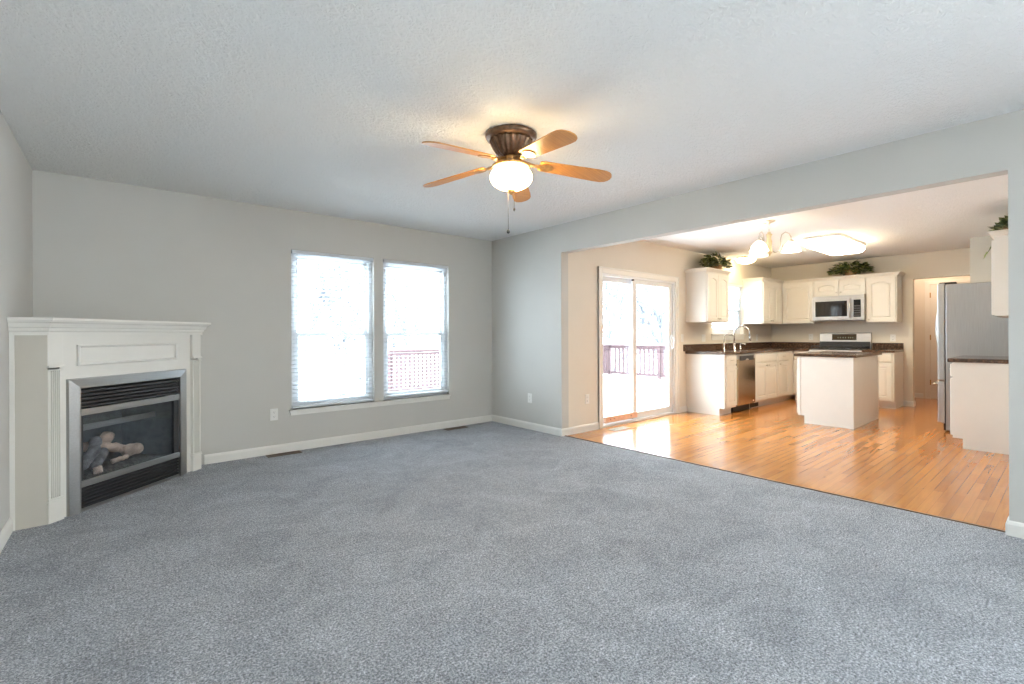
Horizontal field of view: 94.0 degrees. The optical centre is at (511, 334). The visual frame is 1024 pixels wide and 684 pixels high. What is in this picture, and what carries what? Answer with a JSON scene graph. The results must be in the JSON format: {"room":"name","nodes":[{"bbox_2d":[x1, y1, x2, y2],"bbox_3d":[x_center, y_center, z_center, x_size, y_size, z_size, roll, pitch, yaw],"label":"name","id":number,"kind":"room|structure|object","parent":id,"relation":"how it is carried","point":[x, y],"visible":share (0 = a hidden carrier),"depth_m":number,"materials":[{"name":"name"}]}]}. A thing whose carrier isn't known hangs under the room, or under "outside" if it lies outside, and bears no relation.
{"room":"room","nodes":[
{"label":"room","id":0,"kind":"room"},
{"bbox_2d":[0,110,32,531],"bbox_3d":[-0.623,-0.049,-0.179,0.140,2.440,9.733,0,0,-39],"label":"wall","id":1,"kind":"structure","parent":0,"point":[16,223],"depth_m":2.87,"materials":[{"name":"beige paint"}]},
{"bbox_2d":[0,517,12,552],"bbox_3d":[-0.244,1.127,-0.516,0.014,0.086,8.731,0,0,-39],"label":"baseboard","id":2,"kind":"structure","parent":1,"relation":"attached to","point":[7,530],"depth_m":2.71,"materials":[{"name":"white paint"}]},
{"bbox_2d":[32,169,491,464],"bbox_3d":[-2.052,-0.045,5.071,4.775,2.440,0.140,0,0,-40],"label":"wall","id":3,"kind":"structure","parent":0,"point":[102,249],"depth_m":4.52,"materials":[{"name":"beige paint"}]},
{"bbox_2d":[270,408,277,420],"bbox_3d":[-2.350,0.787,4.720,0.072,0.116,0.010,0,0,-40],"label":"wall outlet","id":4,"kind":"object","parent":3,"relation":"attached to","point":[273,412],"visible":1,"depth_m":4.72,"materials":[{"name":"white plastic"}]},
{"bbox_2d":[291,254,371,408],"bbox_3d":[-1.952,-0.056,5.182,0.882,1.624,0.070,0,0,-40],"label":"window","id":5,"kind":"structure","parent":3,"relation":"in","point":[368,316],"depth_m":5.18,"materials":[{"name":"white plastic"}]},
{"bbox_2d":[291,250,373,408],"bbox_3d":[-1.905,-0.059,5.126,0.866,1.610,0.068,0,0,-40],"label":"window blind","id":6,"kind":"object","parent":5,"relation":"attached to","point":[299,252],"visible":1,"depth_m":5.11,"materials":[{"name":"white plastic"}]},
{"bbox_2d":[289,394,450,415],"bbox_3d":[-1.526,0.783,5.438,1.907,0.056,0.085,0,0,-40],"label":"trim","id":7,"kind":"structure","parent":3,"relation":"attached to","point":[319,409],"depth_m":5.32,"materials":[{"name":"white paint"}]},
{"bbox_2d":[204,415,598,464],"bbox_3d":[-0.864,1.127,5.120,3.958,0.086,1.314,0,0,-40],"label":"baseboard","id":8,"kind":"structure","parent":3,"relation":"attached to","point":[302,445],"depth_m":5.44,"materials":[{"name":"white paint"}]},
{"bbox_2d":[383,263,446,399],"bbox_3d":[-1.193,-0.059,5.822,0.883,1.624,0.070,0,0,-40],"label":"window","id":9,"kind":"structure","parent":3,"relation":"in","point":[442,320],"depth_m":5.87,"materials":[{"name":"white plastic"}]},
{"bbox_2d":[383,259,447,397],"bbox_3d":[-1.146,-0.074,5.766,0.867,1.586,0.068,0,0,-40],"label":"window blind","id":10,"kind":"object","parent":9,"relation":"attached to","point":[393,262],"visible":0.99,"depth_m":5.74,"materials":[{"name":"white plastic"}]},
{"bbox_2d":[0,398,1023,683],"bbox_3d":[3.928,1.214,3.658,12.085,0.120,10.009,0,0,-40],"label":"floor","id":11,"kind":"structure","parent":0,"point":[491,552],"depth_m":2.42,"materials":[{"name":"grey carpet"}]},
{"bbox_2d":[7,317,210,530],"bbox_3d":[-2.869,0.536,3.585,1.150,1.284,1.072,0,0,-40],"label":"fireplace mantel","id":12,"kind":"object","parent":11,"relation":"on","point":[76,347],"visible":0.98,"depth_m":3.03,"materials":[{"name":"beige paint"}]},
{"bbox_2d":[7,317,210,334],"bbox_3d":[-2.847,-0.052,3.582,0.211,0.108,1.572,0,0,7],"label":"shelf","id":13,"kind":"object","parent":12,"relation":"attached to","point":[16,325],"depth_m":3.24,"materials":[{"name":"beige paint"}]},
{"bbox_2d":[66,369,186,516],"bbox_3d":[-3.012,0.734,3.603,0.422,0.890,0.976,0,0,7],"label":"gas fireplace","id":14,"kind":"object","parent":11,"relation":"on","point":[122,440],"visible":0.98,"depth_m":3.59,"materials":[{"name":"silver metal"}]},
{"bbox_2d":[81,458,178,507],"bbox_3d":[-2.834,1.085,3.572,0.036,0.143,0.818,0,0,7],"label":"grille","id":15,"kind":"object","parent":14,"relation":"attached to","point":[98,492],"depth_m":3.51,"materials":[{"name":"black metal"}]},
{"bbox_2d":[81,378,178,407],"bbox_3d":[-2.837,0.424,3.572,0.036,0.128,0.818,0,0,7],"label":"grille","id":16,"kind":"object","parent":14,"relation":"attached to","point":[101,395],"depth_m":3.52,"materials":[{"name":"black metal"}]},
{"bbox_2d":[266,450,301,457],"bbox_3d":[-2.242,1.172,4.700,0.310,0.006,0.100,0,0,-40],"label":"floor vent","id":17,"kind":"object","parent":11,"relation":"in","point":[297,451],"visible":1,"depth_m":4.69,"materials":[{"name":"metal"}]},
{"bbox_2d":[444,426,466,429],"bbox_3d":[-0.700,1.166,5.975,0.310,0.006,0.100,0,0,-40],"label":"floor vent","id":18,"kind":"object","parent":11,"relation":"in","point":[459,427],"visible":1,"depth_m":5.95,"materials":[{"name":"metal"}]},
{"bbox_2d":[608,426,630,430],"bbox_3d":[1.326,1.158,5.899,0.310,0.006,0.110,0,0,-40],"label":"floor vent","id":19,"kind":"object","parent":11,"relation":"in","point":[622,427],"visible":1,"depth_m":5.90,"materials":[{"name":"beige metal"}]},
{"bbox_2d":[686,354,737,415],"bbox_3d":[2.979,0.720,7.102,0.350,0.872,0.642,0,0,-40],"label":"base cabinet","id":20,"kind":"object","parent":11,"relation":"on","point":[711,380],"visible":0.98,"depth_m":6.96,"materials":[{"name":"white paint"}]},
{"bbox_2d":[732,353,754,412],"bbox_3d":[3.342,0.718,7.409,0.592,0.863,0.604,0,0,-40],"label":"dishwasher","id":21,"kind":"object","parent":11,"relation":"on","point":[745,364],"visible":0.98,"depth_m":7.17,"materials":[{"name":"silver metal"}]},
{"bbox_2d":[749,352,776,408],"bbox_3d":[3.903,0.717,7.884,0.870,0.872,0.640,0,0,-40],"label":"base cabinet","id":22,"kind":"object","parent":11,"relation":"on","point":[766,362],"visible":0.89,"depth_m":7.65,"materials":[{"name":"white paint"}]},
{"bbox_2d":[683,342,819,354],"bbox_3d":[4.070,0.209,7.893,3.200,0.139,0.844,0,0,-40],"label":"countertop","id":23,"kind":"structure","parent":22,"relation":"on","point":[753,347],"depth_m":8.04,"materials":[{"name":"brown stone"}]},
{"bbox_2d":[733,326,750,348],"bbox_3d":[3.848,0.044,8.002,0.282,0.397,0.132,0,0,25],"label":"faucet","id":24,"kind":"object","parent":23,"relation":"on","point":[736,328],"visible":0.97,"depth_m":7.99,"materials":[{"name":"silver metal"}]},
{"bbox_2d":[750,402,757,407],"bbox_3d":[3.836,1.103,7.569,0.300,0.076,0.005,0,0,-40],"label":"vent","id":25,"kind":"object","parent":22,"relation":"attached to","point":[752,405],"depth_m":7.56,"materials":[{"name":"black metal"}]},
{"bbox_2d":[772,351,788,402],"bbox_3d":[4.427,0.715,8.324,0.500,0.872,0.642,0,0,-40],"label":"base cabinet","id":26,"kind":"object","parent":11,"relation":"on","point":[782,356],"visible":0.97,"depth_m":8.09,"materials":[{"name":"white paint"}]},
{"bbox_2d":[784,351,794,400],"bbox_3d":[4.906,0.713,8.764,0.800,0.872,0.589,0,0,-40],"label":"base cabinet","id":27,"kind":"object","parent":11,"relation":"on","point":[791,395],"visible":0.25,"depth_m":8.37,"materials":[{"name":"white paint"}]},
{"bbox_2d":[793,351,808,399],"bbox_3d":[5.238,0.712,8.492,0.644,0.872,0.255,0,0,-40],"label":"base cabinet","id":28,"kind":"object","parent":11,"relation":"on","point":[795,367],"visible":0.09,"depth_m":8.37,"materials":[{"name":"white paint"}]},
{"bbox_2d":[797,355,878,428],"bbox_3d":[4.386,0.715,6.453,1.136,0.872,0.670,0,0,-40],"label":"kitchen island","id":29,"kind":"object","parent":11,"relation":"on","point":[841,392],"visible":0.96,"depth_m":6.08,"materials":[{"name":"white paint"}]},
{"bbox_2d":[794,351,881,357],"bbox_3d":[4.402,0.261,6.437,1.200,0.035,0.690,0,0,-40],"label":"island countertop","id":30,"kind":"structure","parent":29,"relation":"on","point":[822,353],"depth_m":6.21,"materials":[{"name":"brown stone"}]},
{"bbox_2d":[809,332,871,351],"bbox_3d":[5.537,0.539,8.081,0.676,1.155,0.750,0,0,-40],"label":"gas range","id":31,"kind":"object","parent":11,"relation":"on","point":[841,342],"visible":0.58,"depth_m":8.14,"materials":[{"name":"metal"}]},
{"bbox_2d":[810,348,869,350],"bbox_3d":[5.544,0.240,8.088,0.515,0.023,0.740,0,0,-40],"label":"cooktop","id":32,"kind":"object","parent":31,"relation":"in","point":[811,349],"depth_m":7.96,"materials":[{"name":"white metal"}]},
{"bbox_2d":[878,352,902,408],"bbox_3d":[5.941,0.709,7.659,0.644,0.872,0.405,0,0,-40],"label":"base cabinet","id":33,"kind":"object","parent":11,"relation":"on","point":[890,364],"visible":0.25,"depth_m":7.42,"materials":[{"name":"white paint"}]},
{"bbox_2d":[862,343,903,352],"bbox_3d":[5.952,0.203,7.663,0.618,0.139,0.415,0,0,-40],"label":"countertop","id":34,"kind":"structure","parent":33,"relation":"on","point":[876,347],"depth_m":7.73,"materials":[{"name":"brown stone"}]},
{"bbox_2d":[933,282,1008,430],"bbox_3d":[5.667,0.251,5.706,0.900,1.752,0.911,0,0,-40],"label":"refrigerator","id":35,"kind":"object","parent":11,"relation":"on","point":[966,324],"visible":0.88,"depth_m":5.54,"materials":[{"name":"metal"}]},
{"bbox_2d":[949,362,1008,454],"bbox_3d":[5.039,0.713,4.986,0.930,0.872,0.644,0,0,-40],"label":"base cabinet","id":36,"kind":"object","parent":11,"relation":"on","point":[979,392],"visible":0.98,"depth_m":4.73,"materials":[{"name":"white paint"}]},
{"bbox_2d":[947,355,1008,363],"bbox_3d":[5.039,0.257,4.977,0.970,0.039,0.628,0,0,-40],"label":"countertop","id":37,"kind":"structure","parent":36,"relation":"on","point":[964,358],"depth_m":4.81,"materials":[{"name":"brown stone"}]},
{"bbox_2d":[0,0,1023,267],"bbox_3d":[3.919,-1.336,3.657,12.085,0.100,10.009,0,0,-40],"label":"ceiling","id":38,"kind":"structure","parent":0,"point":[323,107],"depth_m":2.57,"materials":[{"name":"white paint"}]},
{"bbox_2d":[422,124,611,233],"bbox_3d":[-0.023,-0.954,2.991,1.250,0.635,1.271,0,0,-40],"label":"ceiling fan","id":39,"kind":"object","parent":38,"relation":"hanging from","point":[511,143],"visible":1,"depth_m":2.94,"materials":[{"name":"brown wood"}]},
{"bbox_2d":[736,256,755,263],"bbox_3d":[3.889,-1.235,7.944,0.310,0.105,0.310,0,0,-40],"label":"dome light","id":40,"kind":"object","parent":38,"relation":"attached to","point":[744,259],"visible":0.88,"depth_m":7.85,"materials":[{"name":"white glass"}]},
{"bbox_2d":[749,220,800,257],"bbox_3d":[2.870,-1.084,5.348,0.539,0.398,0.571,0,0,-40],"label":"chandelier","id":41,"kind":"object","parent":38,"relation":"hanging from","point":[759,248],"visible":1,"depth_m":5.33,"materials":[{"name":"white glass"}]},
{"bbox_2d":[802,233,865,254],"bbox_3d":[4.432,-1.225,6.557,1.236,0.128,0.456,0,0,-40],"label":"kitchen ceiling light","id":42,"kind":"object","parent":38,"relation":"attached to","point":[832,243],"visible":1,"depth_m":6.28,"materials":[{"name":"white plastic"}]},
{"bbox_2d":[568,241,770,426],"bbox_3d":[3.404,-0.066,7.975,7.310,2.440,0.140,0,0,-40],"label":"wall","id":43,"kind":"structure","parent":0,"point":[641,256],"depth_m":5.99,"materials":[{"name":"paint"}]},
{"bbox_2d":[585,394,588,403],"bbox_3d":[0.909,0.775,5.770,0.072,0.116,0.010,0,0,-40],"label":"wall outlet","id":44,"kind":"object","parent":43,"relation":"attached to","point":[586,395],"visible":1,"depth_m":5.76,"materials":[{"name":"white plastic"}]},
{"bbox_2d":[598,266,679,428],"bbox_3d":[1.730,0.155,6.530,1.832,2.012,0.168,0,0,-40],"label":"door","id":45,"kind":"structure","parent":43,"relation":"in","point":[605,274],"depth_m":6.49,"materials":[{"name":"white paint"}]},
{"bbox_2d":[604,412,636,422],"bbox_3d":[1.423,1.074,6.230,0.675,0.075,0.038,0,0,-40],"label":"board","id":46,"kind":"object","parent":45,"relation":"attached to","point":[630,415],"visible":1,"depth_m":6.20,"materials":[{"name":"brown wood"}]},
{"bbox_2d":[680,406,686,412],"bbox_3d":[2.555,1.115,7.154,0.233,0.086,0.014,0,0,-40],"label":"baseboard","id":47,"kind":"structure","parent":43,"relation":"attached to","point":[682,408],"depth_m":7.16,"materials":[{"name":"white paint"}]},
{"bbox_2d":[702,334,705,341],"bbox_3d":[3.036,0.051,7.566,0.115,0.116,0.010,0,0,-40],"label":"light switch","id":48,"kind":"object","parent":43,"relation":"attached to","point":[703,335],"visible":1,"depth_m":7.57,"materials":[{"name":"white plastic"}]},
{"bbox_2d":[684,267,731,322],"bbox_3d":[3.012,-0.587,7.312,0.770,0.795,0.370,0,0,-40],"label":"upper cabinet","id":49,"kind":"object","parent":43,"relation":"attached to","point":[707,288],"visible":1,"depth_m":7.14,"materials":[{"name":"white paint"}]},
{"bbox_2d":[699,251,732,268],"bbox_3d":[3.156,-1.136,7.405,0.834,0.303,0.429,0,0,-40],"label":"ivy plant","id":50,"kind":"object","parent":49,"relation":"on","point":[710,262],"visible":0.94,"depth_m":7.31,"materials":[{"name":"green plant"}]},
{"bbox_2d":[710,264,721,268],"bbox_3d":[3.164,-1.037,7.410,0.196,0.105,0.196,0,0,-40],"label":"basket","id":51,"kind":"object","parent":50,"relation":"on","point":[720,266],"depth_m":7.33,"materials":[{"name":"wicker"}]},
{"bbox_2d":[712,286,739,333],"bbox_3d":[3.615,-0.447,8.180,1.120,0.860,0.070,0,0,-40],"label":"window","id":52,"kind":"structure","parent":43,"relation":"in","point":[714,331],"depth_m":8.47,"materials":[{"name":"white plastic"}]},
{"bbox_2d":[712,284,742,326],"bbox_3d":[3.660,-0.497,8.127,1.104,0.750,0.068,0,0,-40],"label":"window blind","id":53,"kind":"object","parent":52,"relation":"attached to","point":[731,285],"visible":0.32,"depth_m":8.31,"materials":[{"name":"white plastic"}]},
{"bbox_2d":[711,334,745,339],"bbox_3d":[3.655,0.032,8.112,1.170,0.102,0.095,0,0,-40],"label":"trim","id":54,"kind":"structure","parent":43,"relation":"attached to","point":[713,336],"depth_m":8.04,"materials":[{"name":"white paint"}]},
{"bbox_2d":[683,342,819,350],"bbox_3d":[4.070,0.191,7.893,3.200,0.102,0.844,0,0,-40],"label":"backsplash","id":55,"kind":"structure","parent":43,"relation":"attached to","point":[686,347],"depth_m":8.60,"materials":[{"name":"brown stone"}]},
{"bbox_2d":[742,277,783,323],"bbox_3d":[4.543,-0.593,8.604,0.915,0.795,0.370,0,0,-40],"label":"upper cabinet","id":56,"kind":"object","parent":43,"relation":"attached to","point":[762,296],"visible":1,"depth_m":8.39,"materials":[{"name":"white paint"}]},
{"bbox_2d":[492,109,1023,522],"bbox_3d":[2.911,-0.062,2.803,0.115,2.440,9.729,0,0,-40],"label":"wall","id":57,"kind":"structure","parent":0,"point":[530,269],"depth_m":4.03,"materials":[{"name":"beige paint"}]},
{"bbox_2d":[528,393,531,402],"bbox_3d":[0.219,0.780,5.900,0.010,0.116,0.072,0,0,-40],"label":"wall outlet","id":58,"kind":"object","parent":57,"relation":"attached to","point":[529,394],"visible":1,"depth_m":5.90,"materials":[{"name":"white plastic"}]},
{"bbox_2d":[565,435,1005,531],"bbox_3d":[1.759,1.158,4.156,0.018,0.006,3.570,0,0,-40],"label":"trim","id":59,"kind":"structure","parent":57,"relation":"attached to","point":[565,435],"depth_m":3.53,"materials":[{"name":"brown wood"}]},
{"bbox_2d":[1005,516,1023,538],"bbox_3d":[4.667,1.109,1.105,0.629,0.086,4.873,0,0,-40],"label":"baseboard","id":60,"kind":"structure","parent":57,"relation":"attached to","point":[1014,529],"depth_m":2.74,"materials":[{"name":"white paint"}]},
{"bbox_2d":[771,248,969,400],"bbox_3d":[6.000,-0.075,8.178,0.120,2.440,2.899,0,0,-40],"label":"wall","id":61,"kind":"structure","parent":0,"point":[954,262],"depth_m":7.75,"materials":[{"name":"paint"}]},
{"bbox_2d":[782,278,820,323],"bbox_3d":[5.249,-0.595,8.685,0.371,0.795,0.520,0,0,-40],"label":"upper cabinet","id":62,"kind":"object","parent":61,"relation":"attached to","point":[797,295],"visible":0.95,"depth_m":8.57,"materials":[{"name":"white paint"}]},
{"bbox_2d":[813,274,865,296],"bbox_3d":[5.659,-0.830,8.197,0.371,0.328,0.755,0,0,-40],"label":"upper cabinet","id":63,"kind":"object","parent":61,"relation":"attached to","point":[848,284],"visible":0.94,"depth_m":8.08,"materials":[{"name":"white paint"}]},
{"bbox_2d":[813,294,865,320],"bbox_3d":[5.623,-0.450,8.165,0.460,0.421,0.745,0,0,-40],"label":"microwave","id":64,"kind":"object","parent":63,"relation":"attached to","point":[844,307],"visible":0.96,"depth_m":8.01,"materials":[{"name":"metal"}]},
{"bbox_2d":[827,260,874,275],"bbox_3d":[5.730,-1.130,8.099,0.436,0.272,0.707,0,0,-40],"label":"ivy plant","id":65,"kind":"object","parent":63,"relation":"on","point":[844,269],"visible":0.99,"depth_m":8.03,"materials":[{"name":"green plant"}]},
{"bbox_2d":[844,269,856,275],"bbox_3d":[5.733,-1.047,8.087,0.196,0.105,0.196,0,0,-40],"label":"basket","id":66,"kind":"object","parent":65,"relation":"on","point":[854,272],"depth_m":8.02,"materials":[{"name":"wicker"}]},
{"bbox_2d":[865,271,904,322],"bbox_3d":[6.047,-0.598,7.739,0.371,0.795,0.445,0,0,-40],"label":"upper cabinet","id":67,"kind":"object","parent":61,"relation":"attached to","point":[883,290],"visible":1,"depth_m":7.65,"materials":[{"name":"white paint"}]},
{"bbox_2d":[872,343,903,348],"bbox_3d":[6.179,0.183,7.858,0.020,0.102,0.410,0,0,-40],"label":"backsplash","id":68,"kind":"structure","parent":61,"relation":"attached to","point":[874,345],"depth_m":7.85,"materials":[{"name":"brown stone"}]},
{"bbox_2d":[890,334,895,341],"bbox_3d":[6.227,0.051,7.809,0.010,0.116,0.072,0,0,-40],"label":"wall outlet","id":69,"kind":"object","parent":61,"relation":"attached to","point":[892,336],"visible":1,"depth_m":7.81,"materials":[{"name":"white plastic"}]},
{"bbox_2d":[903,400,915,406],"bbox_3d":[6.403,1.101,7.695,0.134,0.086,0.134,0,0,-40],"label":"baseboard","id":70,"kind":"structure","parent":61,"relation":"attached to","point":[905,403],"depth_m":7.65,"materials":[{"name":"white paint"}]},
{"bbox_2d":[914,276,969,398],"bbox_3d":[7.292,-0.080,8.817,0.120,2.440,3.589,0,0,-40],"label":"door frame","id":71,"kind":"structure","parent":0,"point":[919,284],"depth_m":8.63,"materials":[{"name":"paint"}]},
{"bbox_2d":[915,393,922,397],"bbox_3d":[6.742,1.099,9.370,0.014,0.086,2.029,0,0,-40],"label":"baseboard","id":72,"kind":"structure","parent":71,"relation":"attached to","point":[917,395],"depth_m":8.63,"materials":[{"name":"white paint"}]},
{"bbox_2d":[925,278,969,398],"bbox_3d":[7.692,0.089,8.193,0.076,2.100,0.940,0,0,-40],"label":"door","id":73,"kind":"structure","parent":71,"relation":"in","point":[930,289],"depth_m":8.50,"materials":[{"name":"paint"}]},
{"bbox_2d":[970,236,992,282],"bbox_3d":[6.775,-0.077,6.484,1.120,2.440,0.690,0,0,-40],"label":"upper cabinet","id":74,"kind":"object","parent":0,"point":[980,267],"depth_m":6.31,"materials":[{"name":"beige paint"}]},
{"bbox_3d":[5.809,-0.074,5.125,7.310,2.440,0.140,0,0,-40],"label":"wall","id":75,"kind":"structure","parent":0,"visible":0},
{"bbox_2d":[987,229,1008,317],"bbox_3d":[5.117,-0.599,4.854,0.975,0.825,0.336,0,0,-40],"label":"upper cabinet","id":76,"kind":"object","parent":75,"relation":"attached to","point":[999,245],"visible":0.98,"depth_m":4.63,"materials":[{"name":"white paint"}]},
{"bbox_2d":[984,215,1007,257],"bbox_3d":[5.084,-1.022,4.822,0.417,0.414,0.848,0,0,39],"label":"ivy plant","id":77,"kind":"object","parent":76,"relation":"on","point":[1003,224],"visible":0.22,"depth_m":4.80,"materials":[{"name":"green plant"}]},
{"label":"outside","id":78,"kind":"structure","parent":0,"visible":0},
{"bbox_3d":[1.767,1.320,10.084,7.400,0.120,5.161,0,0,-40],"label":"deck","id":79,"kind":"object","parent":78,"visible":0},
{"bbox_2d":[388,343,611,391],"bbox_3d":[0.195,0.754,12.005,7.210,1.021,0.140,0,0,-40],"label":"deck railing","id":80,"kind":"object","parent":79,"relation":"on","point":[607,350],"visible":0.21,"depth_m":10.13,"materials":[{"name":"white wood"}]},
{"bbox_2d":[603,374,665,415],"bbox_3d":[1.779,1.203,10.069,7.300,0.060,5.100,0,0,-40],"label":"snow","id":81,"kind":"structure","parent":79,"relation":"on","point":[651,393],"depth_m":9.63,"materials":[{"name":"white snow"}]},
{"bbox_2d":[610,343,665,378],"bbox_3d":[4.552,0.739,12.362,0.140,1.019,4.915,0,0,-40],"label":"deck railing","id":82,"kind":"object","parent":79,"relation":"on","point":[660,348],"visible":0.27,"depth_m":13.36,"materials":[{"name":"white wood"}]},
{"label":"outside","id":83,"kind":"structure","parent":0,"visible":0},
{"bbox_2d":[303,346,663,398],"bbox_3d":[-19.504,2.278,38.623,100.000,0.100,75.800,0,0,-40],"label":"ground","id":84,"kind":"structure","parent":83,"point":[327,355],"depth_m":28.65,"materials":[{"name":"white snow"}]},
{"bbox_2d":[297,261,362,399],"bbox_3d":[-5.430,-0.615,13.405,5.198,5.625,3.833,0,0,30],"label":"bare tree","id":85,"kind":"object","parent":84,"relation":"on","point":[300,326],"visible":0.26,"depth_m":12.66,"materials":[{"name":"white plant"}]},
{"bbox_2d":[297,264,363,395],"bbox_3d":[-6.615,-0.657,17.580,3.576,5.722,4.993,0,0,-40],"label":"bare tree","id":86,"kind":"object","parent":84,"relation":"on","point":[341,384],"visible":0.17,"depth_m":17.05,"materials":[{"name":"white plant"}]},
{"bbox_2d":[297,260,402,394],"bbox_3d":[-4.419,-1.048,13.582,5.371,6.480,5.019,0,0,16],"label":"bare tree","id":87,"kind":"object","parent":84,"relation":"on","point":[336,328],"visible":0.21,"depth_m":13.07,"materials":[{"name":"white plant"}]},
{"bbox_2d":[345,270,437,387],"bbox_3d":[-4.196,-0.746,17.570,4.586,5.885,3.073,0,0,-6],"label":"bare tree","id":88,"kind":"object","parent":84,"relation":"on","point":[398,305],"visible":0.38,"depth_m":17.42,"materials":[{"name":"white plant"}]},
{"bbox_2d":[356,270,437,347],"bbox_3d":[-5.361,-1.625,21.456,5.079,7.663,6.075,0,0,-40],"label":"bare tree","id":89,"kind":"object","parent":84,"relation":"on","point":[421,314],"visible":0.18,"depth_m":21.59,"materials":[{"name":"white plant"}]},
{"bbox_2d":[603,282,659,374],"bbox_3d":[3.603,-0.655,18.914,3.345,5.651,4.803,0,0,-14],"label":"bare tree","id":90,"kind":"object","parent":84,"relation":"on","point":[625,293],"visible":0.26,"depth_m":18.33,"materials":[{"name":"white plant"}]},
{"bbox_2d":[603,282,662,353],"bbox_3d":[4.864,-1.296,23.442,5.435,6.898,4.079,0,0,17],"label":"bare tree","id":91,"kind":"object","parent":84,"relation":"on","point":[626,318],"visible":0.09,"depth_m":22.99,"materials":[{"name":"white plant"}]},
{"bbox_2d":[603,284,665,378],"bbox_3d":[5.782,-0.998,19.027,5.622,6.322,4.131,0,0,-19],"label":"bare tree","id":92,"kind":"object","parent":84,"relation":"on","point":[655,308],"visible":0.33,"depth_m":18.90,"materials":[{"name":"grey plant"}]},
{"bbox_2d":[603,282,665,340],"bbox_3d":[3.849,-1.039,20.762,4.397,6.391,6.957,0,0,-40],"label":"bare tree","id":93,"kind":"object","parent":84,"relation":"on","point":[606,285],"visible":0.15,"depth_m":20.01,"materials":[{"name":"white plant"}]},
{"bbox_2d":[622,287,660,371],"bbox_3d":[7.429,-0.548,28.110,4.563,5.376,2.766,0,0,-40],"label":"bare tree","id":94,"kind":"object","parent":84,"relation":"on","point":[622,287],"visible":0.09,"depth_m":27.78,"materials":[{"name":"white plant"}]},
{"bbox_2d":[642,288,733,328],"bbox_3d":[9.105,-0.596,22.816,6.574,5.474,4.107,0,0,-40],"label":"bare tree","id":95,"kind":"object","parent":84,"relation":"on","point":[731,299],"visible":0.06,"depth_m":22.37,"materials":[{"name":"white plant"}]},
{"bbox_2d":[712,291,734,328],"bbox_3d":[10.143,-0.380,20.820,4.115,5.055,3.252,0,0,19],"label":"bare tree","id":96,"kind":"object","parent":84,"relation":"on","point":[733,314],"visible":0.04,"depth_m":21.46,"materials":[{"name":"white plant"}]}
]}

